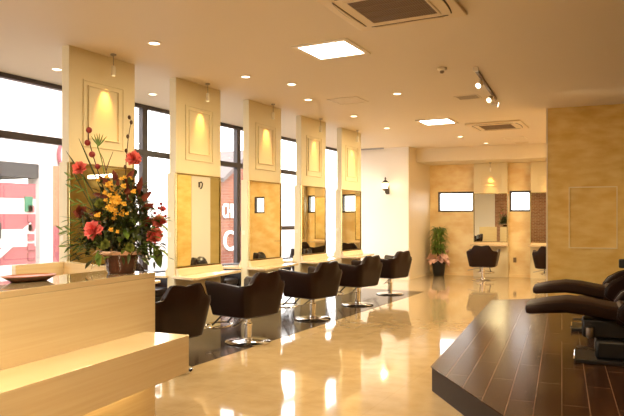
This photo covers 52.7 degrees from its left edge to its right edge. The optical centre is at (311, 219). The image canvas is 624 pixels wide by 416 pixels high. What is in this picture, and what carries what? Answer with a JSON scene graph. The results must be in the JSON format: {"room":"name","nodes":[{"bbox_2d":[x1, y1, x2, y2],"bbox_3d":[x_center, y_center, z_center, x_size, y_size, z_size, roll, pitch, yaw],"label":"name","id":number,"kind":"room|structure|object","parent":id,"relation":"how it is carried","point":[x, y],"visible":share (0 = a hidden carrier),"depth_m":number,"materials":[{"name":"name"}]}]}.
{"room":"salon","nodes":[
{"label":"salon","id":0,"kind":"room"},
{"bbox_2d":[0,0,623,148],"bbox_3d":[2.224,-1.820,6.970,11.000,0.200,19.800,0,0,28],"label":"ceiling","id":1,"kind":"structure","parent":0,"point":[535,56],"depth_m":6.63,"materials":[{"name":"beige paint"}]},
{"bbox_2d":[50,68,61,70],"bbox_3d":[-2.907,-1.716,7.178,0.140,0.007,0.140,0,0,28],"label":"recessed light","id":2,"kind":"object","parent":1,"relation":"in","point":[54,69],"visible":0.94,"depth_m":7.18,"materials":[{"name":"beige"}]},
{"bbox_2d":[110,53,115,75],"bbox_3d":[-2.059,-1.607,6.534,0.060,0.225,0.060,0,0,28],"label":"spotlight","id":3,"kind":"object","parent":1,"relation":"hanging from","point":[113,68],"visible":1,"depth_m":6.52,"materials":[{"name":"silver metal"}]},
{"bbox_2d":[147,41,161,45],"bbox_3d":[-1.532,-1.716,6.120,0.140,0.007,0.140,0,0,28],"label":"recessed light","id":4,"kind":"object","parent":1,"relation":"in","point":[155,43],"visible":1,"depth_m":6.12,"materials":[{"name":"beige"}]},
{"bbox_2d":[205,83,209,101],"bbox_3d":[-1.314,-1.607,7.940,0.060,0.225,0.060,0,0,28],"label":"spotlight","id":5,"kind":"object","parent":1,"relation":"hanging from","point":[207,84],"visible":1,"depth_m":7.92,"materials":[{"name":"silver metal"}]},
{"bbox_2d":[291,38,370,60],"bbox_3d":[0.201,-1.714,6.356,0.600,0.012,0.600,0,0,28],"label":"recessed light","id":6,"kind":"object","parent":1,"relation":"in","point":[338,48],"visible":1,"depth_m":6.32,"materials":[{"name":"beige plastic"}]},
{"bbox_2d":[300,41,362,58],"bbox_3d":[0.201,-1.715,6.356,0.500,0.008,0.500,0,0,28],"label":"diffuser","id":7,"kind":"object","parent":6,"relation":"attached to","point":[337,49],"depth_m":6.36,"materials":[{"name":"white plastic"}]},
{"bbox_2d":[327,96,367,104],"bbox_3d":[0.520,-1.716,9.073,0.460,0.008,0.460,0,0,28],"label":"access hatch","id":8,"kind":"object","parent":1,"relation":"attached to","point":[347,100],"visible":1,"depth_m":9.05,"materials":[{"name":"beige paint"}]},
{"bbox_2d":[361,148,383,149],"bbox_3d":[1.418,-1.702,15.111,0.650,0.034,0.030,0,0,28],"label":"rail","id":9,"kind":"object","parent":1,"relation":"attached to","point":[367,148],"visible":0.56,"depth_m":15.08,"materials":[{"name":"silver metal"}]},
{"bbox_2d":[315,0,466,31],"bbox_3d":[0.648,-1.700,5.022,0.950,0.039,0.950,0,0,28],"label":"air conditioner","id":10,"kind":"object","parent":1,"relation":"attached to","point":[365,15],"visible":1,"depth_m":5.10,"materials":[{"name":"beige plastic"}]},
{"bbox_2d":[343,0,440,23],"bbox_3d":[0.648,-1.687,5.022,0.600,0.006,0.600,0,0,28],"label":"grille","id":11,"kind":"object","parent":10,"relation":"attached to","point":[371,11],"depth_m":5.05,"materials":[{"name":"beige plastic"}]},
{"bbox_2d":[415,118,458,125],"bbox_3d":[2.186,-1.714,10.997,0.600,0.012,0.600,0,0,28],"label":"recessed light","id":12,"kind":"object","parent":1,"relation":"in","point":[440,121],"visible":1,"depth_m":10.94,"materials":[{"name":"beige plastic"}]},
{"bbox_2d":[420,119,453,124],"bbox_3d":[2.186,-1.715,10.997,0.500,0.008,0.500,0,0,28],"label":"diffuser","id":13,"kind":"object","parent":12,"relation":"attached to","point":[437,121],"depth_m":11.06,"materials":[{"name":"white plastic"}]},
{"bbox_2d":[437,67,446,73],"bbox_3d":[1.472,-1.690,7.131,0.110,0.059,0.110,0,0,28],"label":"smoke detector","id":14,"kind":"object","parent":1,"relation":"attached to","point":[441,69],"visible":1,"depth_m":7.10,"materials":[{"name":"beige plastic"}]},
{"bbox_2d":[454,94,481,100],"bbox_3d":[2.185,-1.716,8.819,0.320,0.008,0.330,0,0,28],"label":"ceiling vent","id":15,"kind":"object","parent":1,"relation":"in","point":[473,96],"visible":1,"depth_m":8.81,"materials":[{"name":"beige metal"}]},
{"bbox_2d":[416,143,545,165],"bbox_3d":[7.099,-1.560,13.995,9.650,0.320,1.100,0,0,22],"label":"ceiling beam","id":16,"kind":"structure","parent":1,"relation":"attached to","point":[521,153],"depth_m":14.75,"materials":[{"name":"beige paint"}]},
{"bbox_2d":[473,67,496,99],"bbox_3d":[2.211,-1.697,7.980,0.060,0.044,1.960,0,0,23],"label":"track","id":17,"kind":"object","parent":1,"relation":"attached to","point":[475,69],"visible":0.94,"depth_m":7.67,"materials":[{"name":"brown"}]},
{"bbox_2d":[475,78,483,87],"bbox_3d":[1.991,-1.623,7.481,0.109,0.123,0.072,0,0,-44],"label":"track spotlight","id":18,"kind":"object","parent":17,"relation":"attached to","point":[480,82],"visible":1,"depth_m":7.46,"materials":[{"name":"beige metal"}]},
{"bbox_2d":[486,94,493,102],"bbox_3d":[2.380,-1.625,8.407,0.111,0.120,0.072,0,0,-42],"label":"track spotlight","id":19,"kind":"object","parent":17,"relation":"attached to","point":[489,99],"visible":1,"depth_m":8.38,"materials":[{"name":"beige metal"}]},
{"bbox_2d":[491,99,498,106],"bbox_3d":[2.552,-1.629,8.790,0.110,0.112,0.072,0,0,17],"label":"track spotlight","id":20,"kind":"object","parent":17,"relation":"attached to","point":[493,103],"visible":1,"depth_m":8.77,"materials":[{"name":"beige metal"}]},
{"bbox_2d":[465,120,528,131],"bbox_3d":[3.368,-1.700,11.434,0.950,0.039,0.950,0,0,28],"label":"air conditioner","id":21,"kind":"object","parent":1,"relation":"attached to","point":[511,124],"visible":1,"depth_m":11.27,"materials":[{"name":"beige plastic"}]},
{"bbox_2d":[478,123,516,129],"bbox_3d":[3.368,-1.687,11.434,0.600,0.006,0.600,0,0,28],"label":"grille","id":22,"kind":"object","parent":21,"relation":"attached to","point":[512,125],"depth_m":11.37,"materials":[{"name":"beige plastic"}]},
{"bbox_2d":[155,275,545,415],"bbox_3d":[2.337,1.460,7.024,10.750,0.120,19.600,0,0,28],"label":"floor","id":23,"kind":"structure","parent":0,"point":[377,361],"depth_m":6.06,"materials":[{"name":"beige tile"}]},
{"bbox_2d":[12,261,105,275],"bbox_3d":[-1.579,0.849,4.227,0.740,1.097,0.470,0,0,28],"label":"screen","id":24,"kind":"object","parent":23,"relation":"on","point":[62,267],"visible":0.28,"depth_m":4.34,"materials":[{"name":"brown wood"}]},
{"bbox_2d":[0,270,188,415],"bbox_3d":[-1.795,0.849,1.490,0.645,1.097,4.646,0,0,22],"label":"reception desk","id":25,"kind":"object","parent":23,"relation":"on","point":[86,343],"depth_m":2.95,"materials":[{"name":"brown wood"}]},
{"bbox_2d":[0,273,56,282],"bbox_3d":[-1.383,0.284,3.082,0.162,0.030,0.264,0,0,40],"label":"wooden tray","id":26,"kind":"object","parent":25,"relation":"on","point":[35,277],"visible":1,"depth_m":3.05,"materials":[{"name":"brown wood"}]},
{"bbox_2d":[0,270,154,298],"bbox_3d":[-1.927,0.315,1.542,0.361,0.030,4.646,0,0,22],"label":"countertop","id":27,"kind":"structure","parent":25,"relation":"on","point":[8,289],"depth_m":3.07,"materials":[{"name":"beige wood"}]},
{"bbox_2d":[55,115,174,273],"bbox_3d":[-1.113,-0.149,3.559,0.681,0.897,0.389,0,0,-7],"label":"flower arrangement","id":28,"kind":"object","parent":25,"relation":"on","point":[121,259],"visible":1,"depth_m":3.51,"materials":[{"name":"multicoloured plant"}]},
{"bbox_2d":[189,288,423,366],"bbox_3d":[-1.203,1.399,8.844,2.750,0.003,9.300,0,0,28],"label":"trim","id":29,"kind":"structure","parent":23,"relation":"on","point":[211,345],"depth_m":8.42,"materials":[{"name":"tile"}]},
{"bbox_2d":[59,45,159,283],"bbox_3d":[-2.214,-0.161,6.631,0.894,3.117,1.236,0,0,28],"label":"station","id":30,"kind":"object","parent":29,"relation":"on","point":[96,99],"visible":0.42,"depth_m":6.41,"materials":[{"name":"beige paint"}]},
{"bbox_2d":[71,164,132,265],"bbox_3d":[-2.179,0.007,6.580,0.008,1.115,0.867,0,0,28],"label":"mirror","id":31,"kind":"object","parent":30,"relation":"on","point":[88,174],"depth_m":6.40,"materials":[{"name":"clear glass"}]},
{"bbox_2d":[135,262,166,301],"bbox_3d":[-2.140,0.982,8.518,0.895,0.822,0.728,0,0,24],"label":"chair","id":32,"kind":"object","parent":29,"relation":"on","point":[160,288],"visible":0.07,"depth_m":8.74,"materials":[{"name":"black leather"}]},
{"bbox_2d":[155,287,166,297],"bbox_3d":[-2.195,0.975,8.542,0.460,0.105,0.400,0,0,24],"label":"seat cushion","id":33,"kind":"object","parent":32,"relation":"on","point":[159,291],"depth_m":8.40,"materials":[{"name":"black leather"}]},
{"bbox_2d":[155,283,210,375],"bbox_3d":[-1.458,0.982,5.890,0.895,0.822,0.728,0,0,38],"label":"chair","id":34,"kind":"object","parent":29,"relation":"on","point":[183,310],"visible":0.38,"depth_m":5.62,"materials":[{"name":"black leather"}]},
{"bbox_2d":[155,77,240,328],"bbox_3d":[-1.469,-0.161,8.038,0.894,3.117,1.236,0,0,28],"label":"station","id":35,"kind":"object","parent":29,"relation":"on","point":[193,179],"visible":0.88,"depth_m":7.88,"materials":[{"name":"brown wood"}]},
{"bbox_2d":[155,273,167,277],"bbox_3d":[-1.688,0.687,8.155,0.396,0.030,1.236,0,0,28],"label":"countertop","id":36,"kind":"structure","parent":35,"relation":"on","point":[157,275],"depth_m":7.63,"materials":[{"name":"brown wood"}]},
{"bbox_2d":[175,173,220,268],"bbox_3d":[-1.429,0.008,7.985,0.018,1.154,0.900,0,0,28],"label":"mirror","id":37,"kind":"object","parent":35,"relation":"on","point":[197,195],"depth_m":7.96,"materials":[{"name":"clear mirror"}]},
{"bbox_2d":[175,264,223,275],"bbox_3d":[-1.408,0.629,7.973,0.066,0.086,0.900,0,0,28],"label":"backsplash","id":38,"kind":"structure","parent":35,"relation":"on","point":[218,267],"depth_m":7.91,"materials":[{"name":"brown wood"}]},
{"bbox_2d":[173,270,240,280],"bbox_3d":[-1.249,0.687,7.921,0.396,0.030,1.236,0,0,28],"label":"countertop","id":39,"kind":"structure","parent":35,"relation":"on","point":[193,277],"depth_m":7.68,"materials":[{"name":"brown wood"}]},
{"bbox_2d":[220,263,240,286],"bbox_3d":[-1.402,0.982,9.911,0.895,0.822,0.728,0,0,24],"label":"chair","id":40,"kind":"object","parent":29,"relation":"on","point":[232,279],"visible":0.05,"depth_m":10.05,"materials":[{"name":"black leather"}]},
{"bbox_2d":[225,278,237,284],"bbox_3d":[-1.456,0.975,9.935,0.460,0.105,0.400,0,0,24],"label":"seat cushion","id":41,"kind":"object","parent":40,"relation":"on","point":[232,281],"depth_m":9.87,"materials":[{"name":"black leather"}]},
{"bbox_2d":[205,271,284,345],"bbox_3d":[-0.826,0.982,7.275,0.895,0.822,0.728,0,0,38],"label":"chair","id":42,"kind":"object","parent":29,"relation":"on","point":[261,294],"visible":1,"depth_m":7.00,"materials":[{"name":"black leather"}]},
{"bbox_2d":[223,99,298,309],"bbox_3d":[-0.730,-0.161,9.431,0.894,3.117,1.236,0,0,28],"label":"station","id":43,"kind":"object","parent":29,"relation":"on","point":[261,185],"visible":0.84,"depth_m":9.23,"materials":[{"name":"brown wood"}]},
{"bbox_2d":[223,265,241,268],"bbox_3d":[-0.950,0.687,9.548,0.396,0.030,1.236,0,0,28],"label":"countertop","id":44,"kind":"structure","parent":43,"relation":"on","point":[228,266],"depth_m":9.04,"materials":[{"name":"brown wood"}]},
{"bbox_2d":[248,180,281,260],"bbox_3d":[-0.691,0.008,9.378,0.018,1.154,0.900,0,0,28],"label":"mirror","id":45,"kind":"object","parent":43,"relation":"on","point":[264,196],"depth_m":9.35,"materials":[{"name":"clear mirror"}]},
{"bbox_2d":[248,258,283,266],"bbox_3d":[-0.669,0.629,9.367,0.066,0.086,0.900,0,0,28],"label":"backsplash","id":46,"kind":"structure","parent":43,"relation":"on","point":[265,262],"depth_m":9.30,"materials":[{"name":"brown wood"}]},
{"bbox_2d":[246,263,298,270],"bbox_3d":[-0.510,0.687,9.315,0.396,0.030,1.236,0,0,28],"label":"countertop","id":47,"kind":"structure","parent":43,"relation":"on","point":[277,266],"depth_m":9.10,"materials":[{"name":"brown wood"}]},
{"bbox_2d":[281,257,292,297],"bbox_3d":[-0.678,0.982,11.276,0.895,0.822,0.728,0,0,24],"label":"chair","id":48,"kind":"object","parent":29,"relation":"on","point":[285,268],"visible":0.02,"depth_m":11.47,"materials":[{"name":"black leather"}]},
{"bbox_2d":[278,261,341,321],"bbox_3d":[-0.084,0.982,8.971,0.895,0.822,0.728,0,0,41],"label":"chair","id":49,"kind":"object","parent":29,"relation":"on","point":[323,280],"visible":0.99,"depth_m":8.69,"materials":[{"name":"black leather"}]},
{"bbox_2d":[289,248,330,270],"bbox_3d":[0.050,0.982,12.649,0.895,0.822,0.728,0,0,24],"label":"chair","id":50,"kind":"object","parent":29,"relation":"on","point":[292,249],"visible":0.12,"depth_m":12.60,"materials":[{"name":"black leather"}]},
{"bbox_2d":[283,115,340,304],"bbox_3d":[-0.007,-0.161,10.795,0.894,3.117,1.236,0,0,28],"label":"station","id":51,"kind":"object","parent":29,"relation":"on","point":[310,187],"visible":0.88,"depth_m":10.61,"materials":[{"name":"brown wood"}]},
{"bbox_2d":[283,259,294,262],"bbox_3d":[-0.227,0.687,10.912,0.396,0.030,1.236,0,0,28],"label":"countertop","id":52,"kind":"structure","parent":51,"relation":"on","point":[285,260],"depth_m":10.39,"materials":[{"name":"brown wood"}]},
{"bbox_2d":[301,185,325,255],"bbox_3d":[0.033,0.008,10.742,0.018,1.154,0.900,0,0,28],"label":"mirror","id":53,"kind":"object","parent":51,"relation":"on","point":[313,197],"depth_m":10.73,"materials":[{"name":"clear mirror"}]},
{"bbox_2d":[301,253,327,260],"bbox_3d":[0.054,0.629,10.731,0.066,0.086,0.900,0,0,28],"label":"backsplash","id":54,"kind":"structure","parent":51,"relation":"on","point":[324,255],"depth_m":10.67,"materials":[{"name":"brown wood"}]},
{"bbox_2d":[299,258,340,263],"bbox_3d":[0.213,0.687,10.679,0.396,0.030,1.236,0,0,28],"label":"countertop","id":55,"kind":"structure","parent":51,"relation":"on","point":[317,261],"depth_m":10.46,"materials":[{"name":"brown wood"}]},
{"bbox_2d":[328,128,373,294],"bbox_3d":[0.721,-0.161,12.168,0.894,3.117,1.236,0,0,28],"label":"station","id":56,"kind":"object","parent":29,"relation":"on","point":[348,191],"visible":0.89,"depth_m":11.95,"materials":[{"name":"brown wood"}]},
{"bbox_2d":[341,189,360,250],"bbox_3d":[0.760,0.008,12.115,0.018,1.154,0.900,0,0,28],"label":"mirror","id":57,"kind":"object","parent":56,"relation":"on","point":[350,198],"depth_m":12.09,"materials":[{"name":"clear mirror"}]},
{"bbox_2d":[341,250,362,255],"bbox_3d":[0.782,0.629,12.104,0.066,0.086,0.900,0,0,28],"label":"backsplash","id":58,"kind":"structure","parent":56,"relation":"on","point":[353,252],"depth_m":12.03,"materials":[{"name":"brown wood"}]},
{"bbox_2d":[340,254,373,258],"bbox_3d":[0.941,0.687,12.052,0.396,0.030,1.236,0,0,28],"label":"countertop","id":59,"kind":"structure","parent":56,"relation":"on","point":[360,255],"depth_m":11.65,"materials":[{"name":"brown wood"}]},
{"bbox_2d":[328,255,382,306],"bbox_3d":[0.657,0.982,10.455,0.895,0.822,0.728,0,0,40],"label":"chair","id":60,"kind":"object","parent":29,"relation":"on","point":[366,272],"visible":0.91,"depth_m":10.14,"materials":[{"name":"black leather"}]},
{"bbox_2d":[376,251,411,294],"bbox_3d":[1.385,0.982,11.975,0.895,0.822,0.728,0,0,42],"label":"chair","id":61,"kind":"object","parent":29,"relation":"on","point":[396,266],"visible":0.81,"depth_m":11.65,"materials":[{"name":"black leather"}]},
{"bbox_2d":[427,226,449,275],"bbox_3d":[3.179,0.772,15.772,0.607,1.257,0.619,0,0,28],"label":"potted plant","id":62,"kind":"object","parent":23,"relation":"on","point":[438,265],"visible":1,"depth_m":15.66,"materials":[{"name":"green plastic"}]},
{"bbox_2d":[432,369,501,415],"bbox_3d":[3.821,1.304,5.110,6.035,0.192,9.070,0,0,28],"label":"platform","id":63,"kind":"object","parent":23,"relation":"on","point":[458,398],"visible":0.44,"depth_m":4.61,"materials":[{"name":"black wood"}]},
{"bbox_2d":[431,298,623,415],"bbox_3d":[3.815,1.204,5.108,6.045,0.008,9.080,0,0,28],"label":"platform","id":64,"kind":"object","parent":63,"relation":"on","point":[514,361],"visible":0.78,"depth_m":5.09,"materials":[{"name":"brown wood"}]},
{"bbox_2d":[525,290,623,366],"bbox_3d":[3.054,0.754,5.184,2.450,0.891,0.702,0,0,23],"label":"chair","id":65,"kind":"object","parent":64,"relation":"on","point":[602,320],"visible":1,"depth_m":5.29,"materials":[{"name":"brown leather"}]},
{"bbox_2d":[616,300,623,326],"bbox_3d":[2.847,0.800,5.271,0.560,0.200,0.540,0,0,23],"label":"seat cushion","id":66,"kind":"object","parent":65,"relation":"on","point":[618,302],"depth_m":5.21,"materials":[{"name":"brown leather"}]},
{"bbox_2d":[533,259,623,331],"bbox_3d":[3.644,0.754,6.681,2.450,0.891,0.702,0,0,23],"label":"chair","id":67,"kind":"object","parent":64,"relation":"on","point":[613,284],"visible":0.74,"depth_m":6.80,"materials":[{"name":"black leather"}]},
{"bbox_2d":[466,245,500,280],"bbox_3d":[4.041,0.988,14.822,0.728,0.822,0.895,0,0,22],"label":"chair","id":68,"kind":"object","parent":23,"relation":"on","point":[478,256],"visible":1,"depth_m":14.47,"materials":[{"name":"black leather"}]},
{"bbox_2d":[470,163,508,276],"bbox_3d":[4.346,-0.001,15.395,0.890,2.797,0.445,0,0,22],"label":"station","id":69,"kind":"object","parent":23,"relation":"on","point":[490,195],"visible":0.89,"depth_m":15.47,"materials":[{"name":"beige paint"}]},
{"bbox_2d":[470,244,508,245],"bbox_3d":[4.326,0.615,15.343,0.890,0.030,0.332,0,0,22],"label":"countertop","id":70,"kind":"structure","parent":69,"relation":"on","point":[471,244],"depth_m":15.27,"materials":[{"name":"brown wood"}]},
{"bbox_2d":[474,193,507,241],"bbox_3d":[4.388,-0.057,15.487,0.800,1.204,0.018,0,0,22],"label":"mirror","id":71,"kind":"object","parent":69,"relation":"on","point":[490,209],"depth_m":15.48,"materials":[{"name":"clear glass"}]},
{"bbox_2d":[474,242,507,244],"bbox_3d":[4.379,0.573,15.465,0.800,0.054,0.066,0,0,22],"label":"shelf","id":72,"kind":"structure","parent":69,"relation":"on","point":[492,243],"depth_m":15.42,"materials":[{"name":"brown wood"}]},
{"bbox_2d":[528,161,545,278],"bbox_3d":[5.588,-0.001,14.903,0.890,2.797,0.445,0,0,22],"label":"station","id":73,"kind":"object","parent":23,"relation":"on","point":[538,169],"visible":0.34,"depth_m":15.08,"materials":[{"name":"brown wood"}]},
{"bbox_2d":[528,245,545,246],"bbox_3d":[5.567,0.615,14.851,0.890,0.030,0.332,0,0,22],"label":"countertop","id":74,"kind":"structure","parent":73,"relation":"on","point":[528,245],"depth_m":14.83,"materials":[{"name":"brown wood"}]},
{"bbox_2d":[531,192,545,242],"bbox_3d":[5.629,-0.057,14.995,0.800,1.204,0.018,0,0,22],"label":"mirror","id":75,"kind":"object","parent":73,"relation":"on","point":[538,199],"depth_m":15.08,"materials":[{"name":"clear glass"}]},
{"bbox_2d":[531,243,545,244],"bbox_3d":[5.620,0.573,14.973,0.800,0.054,0.066,0,0,22],"label":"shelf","id":76,"kind":"structure","parent":73,"relation":"on","point":[531,243],"depth_m":15.04,"materials":[{"name":"brown wood"}]},
{"bbox_2d":[532,246,545,282],"bbox_3d":[5.374,0.988,14.263,0.728,0.822,0.895,0,0,22],"label":"chair","id":77,"kind":"object","parent":23,"relation":"on","point":[539,257],"visible":0.38,"depth_m":13.96,"materials":[{"name":"black leather"}]},
{"bbox_2d":[361,147,429,279],"bbox_3d":[1.948,-0.160,16.115,1.845,3.120,2.100,0,0,28],"label":"wall","id":78,"kind":"structure","parent":0,"point":[384,217],"depth_m":15.10,"materials":[{"name":"white paint"}]},
{"bbox_2d":[326,147,336,151],"bbox_3d":[0.237,-0.190,14.645,0.080,3.060,2.100,0,0,28],"label":"window","id":79,"kind":"structure","parent":78,"relation":"in","point":[327,148],"depth_m":15.04,"materials":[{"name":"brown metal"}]},
{"bbox_2d":[382,177,388,193],"bbox_3d":[1.745,-0.816,14.884,0.162,0.406,0.260,0,0,28],"label":"wall lantern","id":80,"kind":"object","parent":78,"relation":"attached to","point":[385,182],"visible":1,"depth_m":14.82,"materials":[{"name":"grey metal"}]},
{"bbox_2d":[409,272,429,279],"bbox_3d":[2.696,1.365,15.540,0.015,0.070,1.785,0,0,28],"label":"baseboard","id":81,"kind":"structure","parent":78,"relation":"attached to","point":[427,273],"depth_m":15.40,"materials":[{"name":"beige paint"}]},
{"bbox_2d":[430,162,530,274],"bbox_3d":[7.306,-0.160,14.585,9.700,3.120,0.152,0,0,22],"label":"wall","id":82,"kind":"structure","parent":0,"point":[443,178],"depth_m":15.86,"materials":[{"name":"beige paint"}]},
{"bbox_2d":[438,192,473,211],"bbox_3d":[3.670,-0.460,16.021,0.900,0.510,0.100,0,0,22],"label":"window","id":83,"kind":"structure","parent":82,"relation":"in","point":[439,193],"depth_m":16.02,"materials":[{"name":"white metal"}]},
{"bbox_2d":[430,272,529,277],"bbox_3d":[7.136,1.365,14.563,9.000,0.070,0.015,0,0,22],"label":"baseboard","id":84,"kind":"structure","parent":82,"relation":"attached to","point":[431,273],"depth_m":15.83,"materials":[{"name":"beige paint"}]},
{"bbox_2d":[510,191,530,211],"bbox_3d":[5.110,-0.460,15.450,0.500,0.510,0.100,0,0,22],"label":"window","id":85,"kind":"structure","parent":82,"relation":"in","point":[511,192],"depth_m":15.42,"materials":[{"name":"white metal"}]},
{"bbox_2d":[548,104,623,295],"bbox_3d":[6.330,-0.160,8.878,5.650,3.120,0.440,0,0,22],"label":"wall","id":86,"kind":"structure","parent":0,"point":[586,143],"depth_m":9.52,"materials":[{"name":"yellow paint"}]},
{"bbox_2d":[546,108,547,296],"bbox_3d":[3.623,-0.160,9.717,0.024,3.120,0.025,0,0,21],"label":"trim","id":87,"kind":"structure","parent":86,"relation":"attached to","point":[546,108],"depth_m":9.71,"materials":[{"name":"beige wood"}]},
{"bbox_2d":[569,186,617,248],"bbox_3d":[4.221,-0.037,9.470,0.671,0.931,0.016,0,0,22],"label":"trim moulding","id":88,"kind":"structure","parent":86,"relation":"attached to","point":[593,186],"depth_m":9.38,"materials":[{"name":"beige"}]},
{"bbox_3d":[-2.595,1.370,9.355,0.150,0.060,14.100,0,0,28],"label":"sill","id":89,"kind":"structure","parent":0,"visible":0},
{"bbox_2d":[145,105,238,269],"bbox_3d":[-1.952,-0.190,10.514,0.080,3.060,2.450,0,0,28],"label":"window","id":90,"kind":"structure","parent":89,"relation":"on","point":[154,154],"depth_m":11.48,"materials":[{"name":"brown metal"}]},
{"bbox_2d":[239,127,295,262],"bbox_3d":[-0.817,-0.190,12.657,0.080,3.060,2.400,0,0,28],"label":"window","id":91,"kind":"structure","parent":89,"relation":"on","point":[288,172],"depth_m":11.62,"materials":[{"name":"brown metal"}]},
{"label":"outside","id":92,"kind":"structure","parent":0,"visible":0},
{"bbox_2d":[1,241,334,301],"bbox_3d":[-14.099,1.505,23.320,33.240,0.090,52.000,0,0,28],"label":"ground","id":93,"kind":"structure","parent":92,"point":[330,245],"depth_m":26.66,"materials":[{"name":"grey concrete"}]},
{"bbox_2d":[0,182,35,281],"bbox_3d":[-6.854,0.307,14.024,0.110,2.295,1.600,0,0,28],"label":"sign board","id":94,"kind":"object","parent":93,"relation":"on","point":[17,200],"visible":0.87,"depth_m":14.27,"materials":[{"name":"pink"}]},
{"bbox_2d":[0,72,144,269],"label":"window","id":95,"kind":"structure","parent":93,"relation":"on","point":[24,108],"depth_m":15.77,"materials":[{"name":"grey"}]},
{"bbox_2d":[135,200,293,254],"bbox_3d":[-5.159,0.330,28.484,0.200,2.260,22.500,0,0,28],"label":"wall","id":96,"kind":"structure","parent":93,"relation":"on","point":[287,211],"depth_m":35.01,"materials":[{"name":"grey paint"}]},
{"bbox_2d":[220,150,242,263],"bbox_3d":[-2.457,-0.305,18.903,1.550,3.530,2.800,0,0,28],"label":"brick building","id":97,"kind":"structure","parent":93,"relation":"on","point":[226,173],"depth_m":17.89,"materials":[{"name":"red brick"}]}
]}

